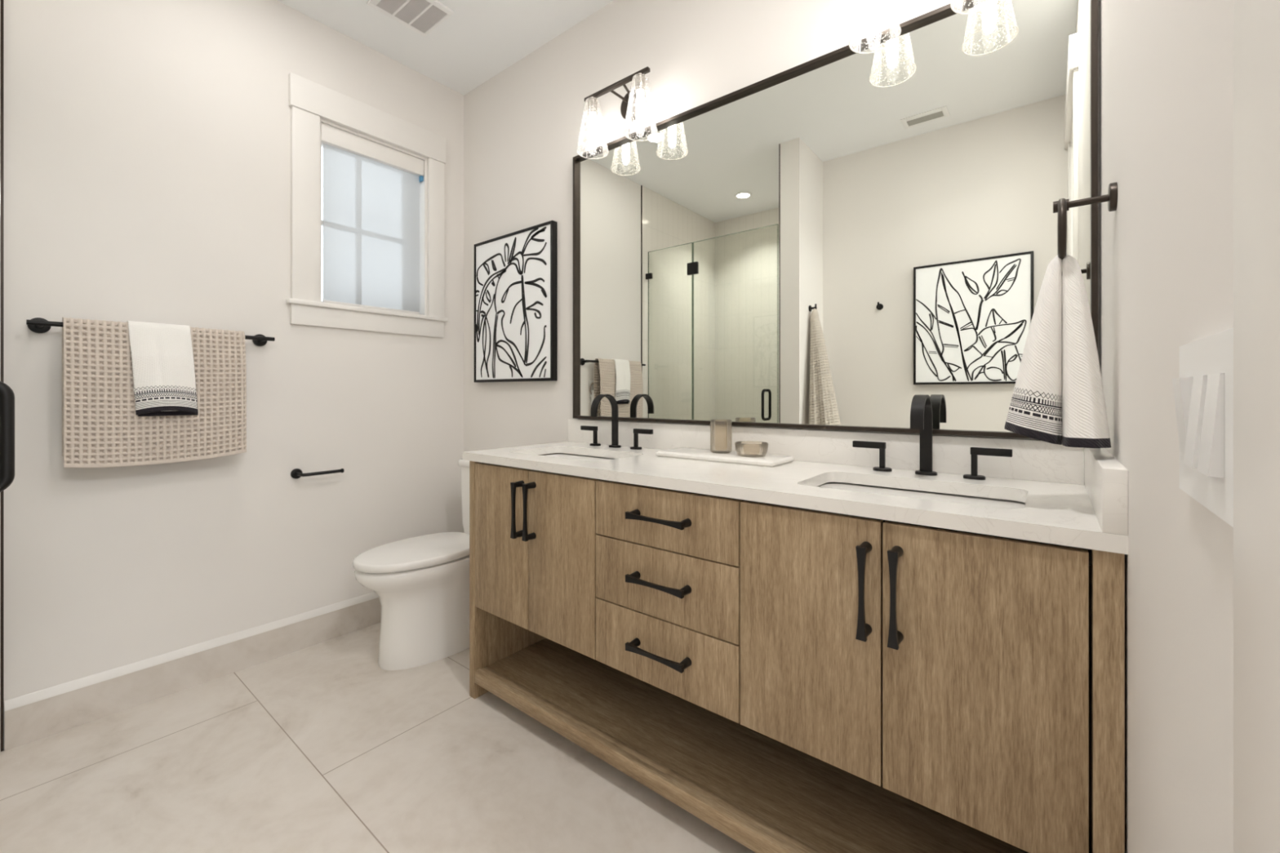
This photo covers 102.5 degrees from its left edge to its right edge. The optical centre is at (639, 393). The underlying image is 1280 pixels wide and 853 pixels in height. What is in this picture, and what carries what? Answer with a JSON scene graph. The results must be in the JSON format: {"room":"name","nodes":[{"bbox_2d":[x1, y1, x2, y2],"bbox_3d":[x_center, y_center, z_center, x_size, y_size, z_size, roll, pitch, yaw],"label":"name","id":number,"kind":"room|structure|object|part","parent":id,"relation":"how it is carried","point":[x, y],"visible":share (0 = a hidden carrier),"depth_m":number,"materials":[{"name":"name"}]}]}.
{"room":"bathroom","nodes":[
{"label":"bathroom","id":0,"kind":"room"},
{"bbox_2d":[0,0,463,751],"bbox_3d":[-1.837,-0.270,1.905,0.206,2.743,2.935,0,0,39],"label":"wall","id":1,"kind":"structure","parent":0,"point":[147,143],"depth_m":1.94,"materials":[{"name":"white paint"}]},
{"bbox_2d":[0,0,4,751],"bbox_3d":[-1.964,-0.270,1.583,0.008,2.743,0.006,0,0,39],"label":"trim","id":2,"kind":"structure","parent":1,"relation":"attached to","point":[2,1],"depth_m":1.58,"materials":[{"name":"brown metal"}]},
{"bbox_2d":[26,317,275,346],"bbox_3d":[-1.706,-0.216,1.848,0.081,0.049,0.644,0,0,39],"label":"towel bar","id":3,"kind":"object","parent":1,"relation":"attached to","point":[37,325],"visible":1,"depth_m":1.64,"materials":[{"name":"black metal"}]},
{"bbox_2d":[62,317,246,467],"bbox_3d":[-1.684,0.002,1.813,0.070,0.488,0.468,0,0,39],"label":"bath towel","id":4,"kind":"object","parent":3,"relation":"hanging from","point":[101,428],"visible":0.8,"depth_m":1.73,"materials":[{"name":"fabric"}]},
{"bbox_2d":[126,320,198,416],"bbox_3d":[-1.669,-0.083,1.803,0.106,0.325,0.179,0,0,39],"label":"hand towel","id":5,"kind":"object","parent":4,"relation":"on","point":[164,380],"visible":0.95,"depth_m":1.78,"materials":[{"name":"white fabric"}]},
{"bbox_2d":[4,591,381,751],"bbox_3d":[-1.463,1.026,2.208,0.012,0.150,1.594,0,0,39],"label":"baseboard","id":6,"kind":"structure","parent":1,"relation":"attached to","point":[39,714],"depth_m":1.88,"materials":[{"name":"wood"}]},
{"bbox_2d":[290,468,344,479],"bbox_3d":[-1.399,0.345,2.233,0.082,0.043,0.182,0,0,39],"label":"toilet paper holder","id":7,"kind":"object","parent":1,"relation":"attached to","point":[295,473],"visible":1,"depth_m":2.20,"materials":[{"name":"black metal"}]},
{"bbox_3d":[-1.392,0.344,2.236,0.074,0.019,0.167,0,0,39],"label":"arm","id":8,"kind":"part","parent":7,"relation":"part of","materials":[{"name":"black metal"}]},
{"bbox_2d":[285,72,448,337],"bbox_3d":[-1.331,-0.823,2.508,0.226,1.059,0.729,0,0,39],"label":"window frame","id":9,"kind":"structure","parent":1,"relation":"in","point":[309,101],"depth_m":2.33,"materials":[{"name":"white paint"}]},
{"bbox_3d":[-1.260,-1.285,2.453,0.026,0.136,0.714,0,0,39],"label":"head trim","id":10,"kind":"part","parent":9,"relation":"part of","materials":[{"name":"white paint"}]},
{"bbox_2d":[321,123,423,314],"bbox_3d":[-1.288,-0.803,2.489,0.056,0.801,0.480,0,0,39],"label":"roller shade","id":11,"kind":"object","parent":9,"relation":"attached to","point":[371,189],"visible":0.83,"depth_m":2.47,"materials":[{"name":"white fabric"}]},
{"bbox_2d":[0,622,755,852],"bbox_3d":[0.190,1.151,0.121,5.600,0.100,3.600,0,0,39],"label":"floor","id":12,"kind":"structure","parent":0,"point":[319,748],"depth_m":1.48,"materials":[{"name":"tile"}]},
{"bbox_2d":[352,458,470,670],"bbox_3d":[-0.868,0.712,2.272,0.370,0.779,0.736,0,0,39],"label":"toilet","id":13,"kind":"object","parent":12,"relation":"on","point":[421,583],"visible":0.64,"depth_m":2.09,"materials":[{"name":"white ceramic"}]},
{"bbox_3d":[-0.937,0.672,2.186,0.370,0.032,0.514,0,0,39],"label":"lid","id":14,"kind":"part","parent":13,"relation":"part of","materials":[{"name":"white"}]},
{"bbox_3d":[-0.901,0.899,2.230,0.364,0.404,0.620,0,0,39],"label":"bowl","id":15,"kind":"part","parent":13,"relation":"part of","materials":[{"name":"white ceramic"}]},
{"bbox_3d":[-0.932,0.693,2.192,0.324,0.008,0.478,0,0,39],"label":"seat","id":16,"kind":"part","parent":13,"relation":"part of","materials":[{"name":"white"}]},
{"bbox_3d":[-0.702,0.339,2.481,0.356,0.033,0.203,0,0,39],"label":"tank lid","id":17,"kind":"part","parent":13,"relation":"part of","materials":[{"name":"white ceramic"}]},
{"bbox_3d":[-0.700,0.527,2.483,0.340,0.341,0.190,0,0,39],"label":"tank","id":18,"kind":"part","parent":13,"relation":"part of","materials":[{"name":"white ceramic"}]},
{"bbox_2d":[469,453,1124,852],"bbox_3d":[0.210,0.674,1.515,1.740,0.855,0.562,0,0,39],"label":"vanity cabinet","id":19,"kind":"object","parent":12,"relation":"on","point":[790,679],"visible":0.98,"depth_m":1.14,"materials":[{"name":"brown wood"}]},
{"bbox_3d":[-0.473,0.510,1.764,0.293,0.515,0.020,0,0,39],"label":"door","id":20,"kind":"part","parent":19,"relation":"part of","materials":[{"name":"brown wood"}]},
{"bbox_3d":[-0.397,0.377,1.666,0.021,0.183,0.042,0,0,39],"label":"handle","id":21,"kind":"part","parent":19,"relation":"part of","materials":[{"name":"black metal"}]},
{"bbox_3d":[-0.445,0.674,2.063,0.032,0.855,0.521,0,0,39],"label":"panel","id":22,"kind":"part","parent":19,"relation":"part of","materials":[{"name":"brown wood"}]},
{"bbox_3d":[-0.352,0.375,1.630,0.021,0.183,0.042,0,0,39],"label":"handle","id":23,"kind":"part","parent":19,"relation":"part of","materials":[{"name":"black metal"}]},
{"bbox_3d":[-0.240,0.510,1.579,0.295,0.515,0.020,0,0,39],"label":"door","id":24,"kind":"part","parent":19,"relation":"part of","materials":[{"name":"brown wood"}]},
{"bbox_3d":[0.065,1.021,1.337,1.671,0.045,0.022,0,0,39],"label":"shelf rail","id":25,"kind":"part","parent":19,"relation":"part of","materials":[{"name":"brown wood"}]},
{"bbox_3d":[0.044,0.668,1.314,0.183,0.021,0.042,0,0,39],"label":"handle","id":26,"kind":"part","parent":19,"relation":"part of","materials":[{"name":"black metal"}]},
{"bbox_3d":[0.044,0.488,1.314,0.183,0.021,0.042,0,0,39],"label":"handle","id":27,"kind":"part","parent":19,"relation":"part of","materials":[{"name":"black metal"}]},
{"bbox_3d":[0.044,0.322,1.314,0.183,0.021,0.042,0,0,39],"label":"handle","id":28,"kind":"part","parent":19,"relation":"part of","materials":[{"name":"black metal"}]},
{"bbox_3d":[0.057,0.678,1.343,0.455,0.178,0.020,0,0,39],"label":"drawer","id":29,"kind":"part","parent":19,"relation":"part of","materials":[{"name":"brown wood"}]},
{"bbox_3d":[0.057,0.496,1.343,0.455,0.178,0.020,0,0,39],"label":"drawer","id":30,"kind":"part","parent":19,"relation":"part of","materials":[{"name":"brown wood"}]},
{"bbox_3d":[0.057,0.328,1.343,0.455,0.151,0.020,0,0,39],"label":"drawer","id":31,"kind":"part","parent":19,"relation":"part of","materials":[{"name":"brown wood"}]},
{"bbox_2d":[480,637,1029,852],"bbox_3d":[0.223,1.020,1.535,1.671,0.038,0.483,0,0,39],"label":"shelf","id":32,"kind":"object","parent":19,"relation":"attached to","point":[802,802],"depth_m":1.38,"materials":[{"name":"brown wood"}]},
{"bbox_2d":[462,418,1128,554],"bbox_3d":[0.213,0.180,1.545,1.778,0.128,0.542,0,0,39],"label":"countertop","id":33,"kind":"structure","parent":19,"relation":"on","point":[1077,497],"depth_m":1.30,"materials":[{"name":"white stone"}]},
{"bbox_2d":[539,453,612,461],"bbox_3d":[-0.237,0.322,1.869,0.523,0.142,0.327,0,0,39],"label":"sink","id":34,"kind":"object","parent":33,"relation":"in","point":[588,458],"visible":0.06,"depth_m":2.06,"materials":[{"name":"white ceramic"}]},
{"bbox_2d":[580,394,653,449],"bbox_3d":[-0.133,0.110,2.010,0.372,0.212,0.142,0,0,39],"label":"faucet","id":35,"kind":"object","parent":33,"relation":"on","point":[594,406],"visible":1,"depth_m":2.04,"materials":[{"name":"black metal"}]},
{"bbox_3d":[-0.212,0.174,2.141,0.086,0.073,0.016,0,0,39],"label":"handle","id":36,"kind":"part","parent":35,"relation":"part of","materials":[{"name":"black metal"}]},
{"bbox_3d":[-0.184,0.212,2.119,0.048,0.008,0.034,0,0,39],"label":"handle","id":37,"kind":"part","parent":35,"relation":"part of","materials":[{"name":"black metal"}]},
{"bbox_3d":[-0.137,0.108,2.005,0.029,0.208,0.128,0,0,39],"label":"spout","id":38,"kind":"part","parent":35,"relation":"part of","materials":[{"name":"black metal"}]},
{"bbox_3d":[-0.100,0.212,2.052,0.052,0.008,0.036,0,0,39],"label":"spout","id":39,"kind":"part","parent":35,"relation":"part of","materials":[{"name":"black metal"}]},
{"bbox_3d":[-0.015,0.212,1.984,0.048,0.008,0.034,0,0,39],"label":"handle","id":40,"kind":"part","parent":35,"relation":"part of","materials":[{"name":"black metal"}]},
{"bbox_3d":[0.012,0.174,1.963,0.086,0.073,0.016,0,0,39],"label":"handle","id":41,"kind":"part","parent":35,"relation":"part of","materials":[{"name":"black metal"}]},
{"bbox_2d":[655,447,794,466],"bbox_3d":[0.270,0.207,1.690,0.430,0.018,0.164,0,0,39],"label":"tray","id":42,"kind":"object","parent":33,"relation":"on","point":[768,460],"visible":1,"depth_m":1.62,"materials":[{"name":"stone"}]},
{"bbox_2d":[710,419,732,453],"bbox_3d":[0.271,0.144,1.718,0.072,0.109,0.072,0,0,39],"label":"tumbler","id":43,"kind":"object","parent":42,"relation":"on","point":[712,421],"visible":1,"depth_m":1.71,"materials":[{"name":"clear glass"}]},
{"bbox_2d":[734,440,768,457],"bbox_3d":[0.353,0.177,1.625,0.104,0.042,0.104,0,0,39],"label":"soap dish","id":44,"kind":"object","parent":42,"relation":"on","point":[739,446],"visible":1,"depth_m":1.61,"materials":[{"name":"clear glass"}]},
{"bbox_2d":[817,481,1025,508],"bbox_3d":[0.618,0.322,1.188,0.500,0.142,0.327,0,0,39],"label":"sink","id":45,"kind":"object","parent":33,"relation":"in","point":[997,503],"visible":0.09,"depth_m":1.28,"materials":[{"name":"white ceramic"}]},
{"bbox_2d":[852,395,1012,479],"bbox_3d":[0.728,0.110,1.325,0.372,0.212,0.142,0,0,39],"label":"faucet","id":46,"kind":"object","parent":33,"relation":"on","point":[921,411],"visible":1,"depth_m":1.35,"materials":[{"name":"black metal"}]},
{"bbox_3d":[0.649,0.174,1.456,0.086,0.073,0.016,0,0,39],"label":"handle","id":47,"kind":"part","parent":46,"relation":"part of","materials":[{"name":"black metal"}]},
{"bbox_3d":[0.676,0.212,1.434,0.048,0.008,0.034,0,0,39],"label":"handle","id":48,"kind":"part","parent":46,"relation":"part of","materials":[{"name":"black metal"}]},
{"bbox_3d":[0.723,0.108,1.319,0.029,0.208,0.128,0,0,39],"label":"spout","id":49,"kind":"part","parent":46,"relation":"part of","materials":[{"name":"black metal"}]},
{"bbox_3d":[0.760,0.212,1.367,0.052,0.008,0.036,0,0,39],"label":"spout","id":50,"kind":"part","parent":46,"relation":"part of","materials":[{"name":"black metal"}]},
{"bbox_3d":[0.845,0.212,1.299,0.048,0.008,0.034,0,0,39],"label":"handle","id":51,"kind":"part","parent":46,"relation":"part of","materials":[{"name":"black metal"}]},
{"bbox_3d":[0.872,0.174,1.277,0.086,0.073,0.016,0,0,39],"label":"handle","id":52,"kind":"part","parent":46,"relation":"part of","materials":[{"name":"black metal"}]},
{"bbox_3d":[0.356,0.510,1.104,0.303,0.515,0.020,0,0,39],"label":"door","id":53,"kind":"part","parent":19,"relation":"part of","materials":[{"name":"brown wood"}]},
{"bbox_3d":[0.436,0.385,1.002,0.021,0.183,0.042,0,0,39],"label":"handle","id":54,"kind":"part","parent":19,"relation":"part of","materials":[{"name":"black metal"}]},
{"bbox_3d":[0.480,0.383,0.967,0.021,0.183,0.042,0,0,39],"label":"handle","id":55,"kind":"part","parent":19,"relation":"part of","materials":[{"name":"black metal"}]},
{"bbox_3d":[0.596,0.510,0.913,0.302,0.515,0.020,0,0,39],"label":"door","id":56,"kind":"part","parent":19,"relation":"part of","materials":[{"name":"brown wood"}]},
{"bbox_3d":[0.888,0.674,1.000,0.036,0.855,0.521,0,0,39],"label":"panel","id":57,"kind":"part","parent":19,"relation":"part of","materials":[{"name":"brown wood"}]},
{"bbox_3d":[-1.558,1.051,1.187,1.124,0.100,0.090,0,0,39],"label":"trim","id":58,"kind":"structure","parent":12,"relation":"on","visible":0},
{"bbox_2d":[0,381,14,492],"bbox_3d":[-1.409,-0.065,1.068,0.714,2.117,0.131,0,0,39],"label":"door handle","id":59,"kind":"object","parent":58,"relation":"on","point":[6,393],"depth_m":0.94,"materials":[{"name":"black metal"}]},
{"bbox_2d":[276,0,613,95],"bbox_3d":[0.155,-1.702,0.117,5.650,0.120,3.750,0,0,39],"label":"ceiling","id":60,"kind":"structure","parent":0,"point":[482,39],"depth_m":2.34,"materials":[{"name":"white paint"}]},
{"bbox_2d":[367,0,453,37],"bbox_3d":[-0.973,-1.636,2.182,0.242,0.012,0.256,0,0,39],"label":"ceiling vent","id":61,"kind":"object","parent":60,"relation":"in","point":[422,17],"visible":1,"depth_m":2.20,"materials":[{"name":"white plastic"}]},
{"bbox_2d":[463,0,1100,533],"bbox_3d":[0.069,-0.270,2.103,2.940,2.743,0.150,0,0,39],"label":"wall","id":62,"kind":"structure","parent":0,"point":[522,125],"depth_m":2.31,"materials":[{"name":"white paint"}]},
{"bbox_2d":[474,220,557,382],"bbox_3d":[-0.630,-0.422,2.542,0.614,0.730,0.031,0,0,39],"label":"wall picture","id":63,"kind":"object","parent":62,"relation":"attached to","point":[516,273],"visible":1,"depth_m":2.51,"materials":[{"name":"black paper"}]},
{"bbox_2d":[576,66,657,159],"bbox_3d":[-0.079,-1.095,2.009,0.375,0.252,0.180,0,0,39],"label":"wall sconce","id":64,"kind":"object","parent":62,"relation":"attached to","point":[633,106],"visible":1,"depth_m":2.00,"materials":[{"name":"glass"}]},
{"bbox_2d":[587,98,597,146],"bbox_3d":[-0.190,-1.086,2.066,0.038,0.194,0.038,0,0,39],"label":"bulb","id":65,"kind":"object","parent":64,"relation":"attached to","point":[592,103],"depth_m":2.05,"materials":[{"name":"white glass"}]},
{"bbox_3d":[-0.190,-1.073,2.066,0.127,0.205,0.127,0,0,39],"label":"lamp shade","id":66,"kind":"part","parent":64,"relation":"part of","materials":[{"name":"clear glass"}]},
{"bbox_3d":[-0.062,-1.180,2.030,0.078,0.028,0.098,0,0,39],"label":"arm","id":67,"kind":"part","parent":64,"relation":"part of","materials":[{"name":"brown metal"}]},
{"bbox_2d":[635,72,645,128],"bbox_3d":[0.001,-1.086,1.913,0.038,0.194,0.038,0,0,39],"label":"bulb","id":68,"kind":"object","parent":64,"relation":"attached to","point":[640,77],"depth_m":1.90,"materials":[{"name":"white glass"}]},
{"bbox_3d":[0.001,-1.073,1.913,0.127,0.205,0.127,0,0,39],"label":"lamp shade","id":69,"kind":"part","parent":64,"relation":"part of","materials":[{"name":"clear glass"}]},
{"bbox_2d":[568,418,1084,484],"bbox_3d":[0.366,0.166,1.760,1.748,0.100,0.016,0,0,39],"label":"backsplash","id":70,"kind":"structure","parent":62,"relation":"attached to","point":[1039,460],"depth_m":1.51,"materials":[{"name":"white stone"}]},
{"bbox_2d":[573,0,1097,438],"bbox_3d":[0.388,-0.462,1.732,1.726,1.146,0.029,0,0,39],"label":"vanity mirror","id":71,"kind":"object","parent":62,"relation":"attached to","point":[840,237],"visible":0.79,"depth_m":1.54,"materials":[{"name":"brown mirror"}]},
{"bbox_2d":[848,0,1001,53],"bbox_3d":[0.752,-1.095,1.348,0.375,0.252,0.180,0,0,39],"label":"wall sconce","id":72,"kind":"object","parent":62,"relation":"attached to","point":[873,6],"visible":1,"depth_m":1.41,"materials":[{"name":"glass"}]},
{"bbox_2d":[867,0,880,31],"bbox_3d":[0.640,-1.086,1.405,0.038,0.194,0.038,0,0,39],"label":"bulb","id":73,"kind":"object","parent":72,"relation":"attached to","point":[873,6],"depth_m":1.39,"materials":[{"name":"white glass"}]},
{"bbox_3d":[0.640,-1.073,1.405,0.127,0.205,0.127,0,0,39],"label":"lamp shade","id":74,"kind":"part","parent":72,"relation":"part of","materials":[{"name":"clear glass"}]},
{"bbox_3d":[0.832,-1.073,1.252,0.127,0.205,0.127,0,0,39],"label":"lamp shade","id":75,"kind":"part","parent":72,"relation":"part of","materials":[{"name":"clear glass"}]},
{"bbox_2d":[1100,0,1233,852],"bbox_3d":[0.446,-0.270,0.314,0.120,2.743,2.178,0,0,39],"label":"wall","id":76,"kind":"structure","parent":0,"point":[1166,66],"depth_m":0.51,"materials":[{"name":"white paint"}]},
{"bbox_2d":[1004,253,1111,448],"bbox_3d":[0.783,-0.081,0.972,0.156,0.353,0.134,0,0,39],"label":"hand towel","id":77,"kind":"object","parent":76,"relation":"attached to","point":[1058,397],"visible":0.99,"depth_m":0.94,"materials":[{"name":"white fabric"}]},
{"bbox_2d":[1053,182,1117,259],"bbox_3d":[0.815,-0.311,0.944,0.088,0.129,0.116,0,0,39],"label":"towel ring","id":78,"kind":"object","parent":76,"relation":"attached to","point":[1062,206],"visible":0.96,"depth_m":0.93,"materials":[{"name":"brown metal"}]},
{"bbox_3d":[0.812,-0.351,0.947,0.080,0.021,0.021,0,0,39],"label":"arm","id":79,"kind":"part","parent":78,"relation":"part of","materials":[{"name":"brown metal"}]},
{"bbox_2d":[1172,327,1233,527],"bbox_3d":[0.409,0.021,0.375,0.014,0.121,0.167,0,0,39],"label":"light switch","id":80,"kind":"object","parent":76,"relation":"attached to","point":[1203,391],"visible":0.83,"depth_m":0.35,"materials":[{"name":"white plastic"}]},
{"bbox_2d":[1233,0,1279,852],"bbox_3d":[0.101,-0.188,-0.099,0.155,2.578,0.903,0,0,39],"label":"trim","id":81,"kind":"structure","parent":76,"relation":"attached to","point":[1256,23],"depth_m":0.25,"materials":[{"name":"white paint"}]}
]}

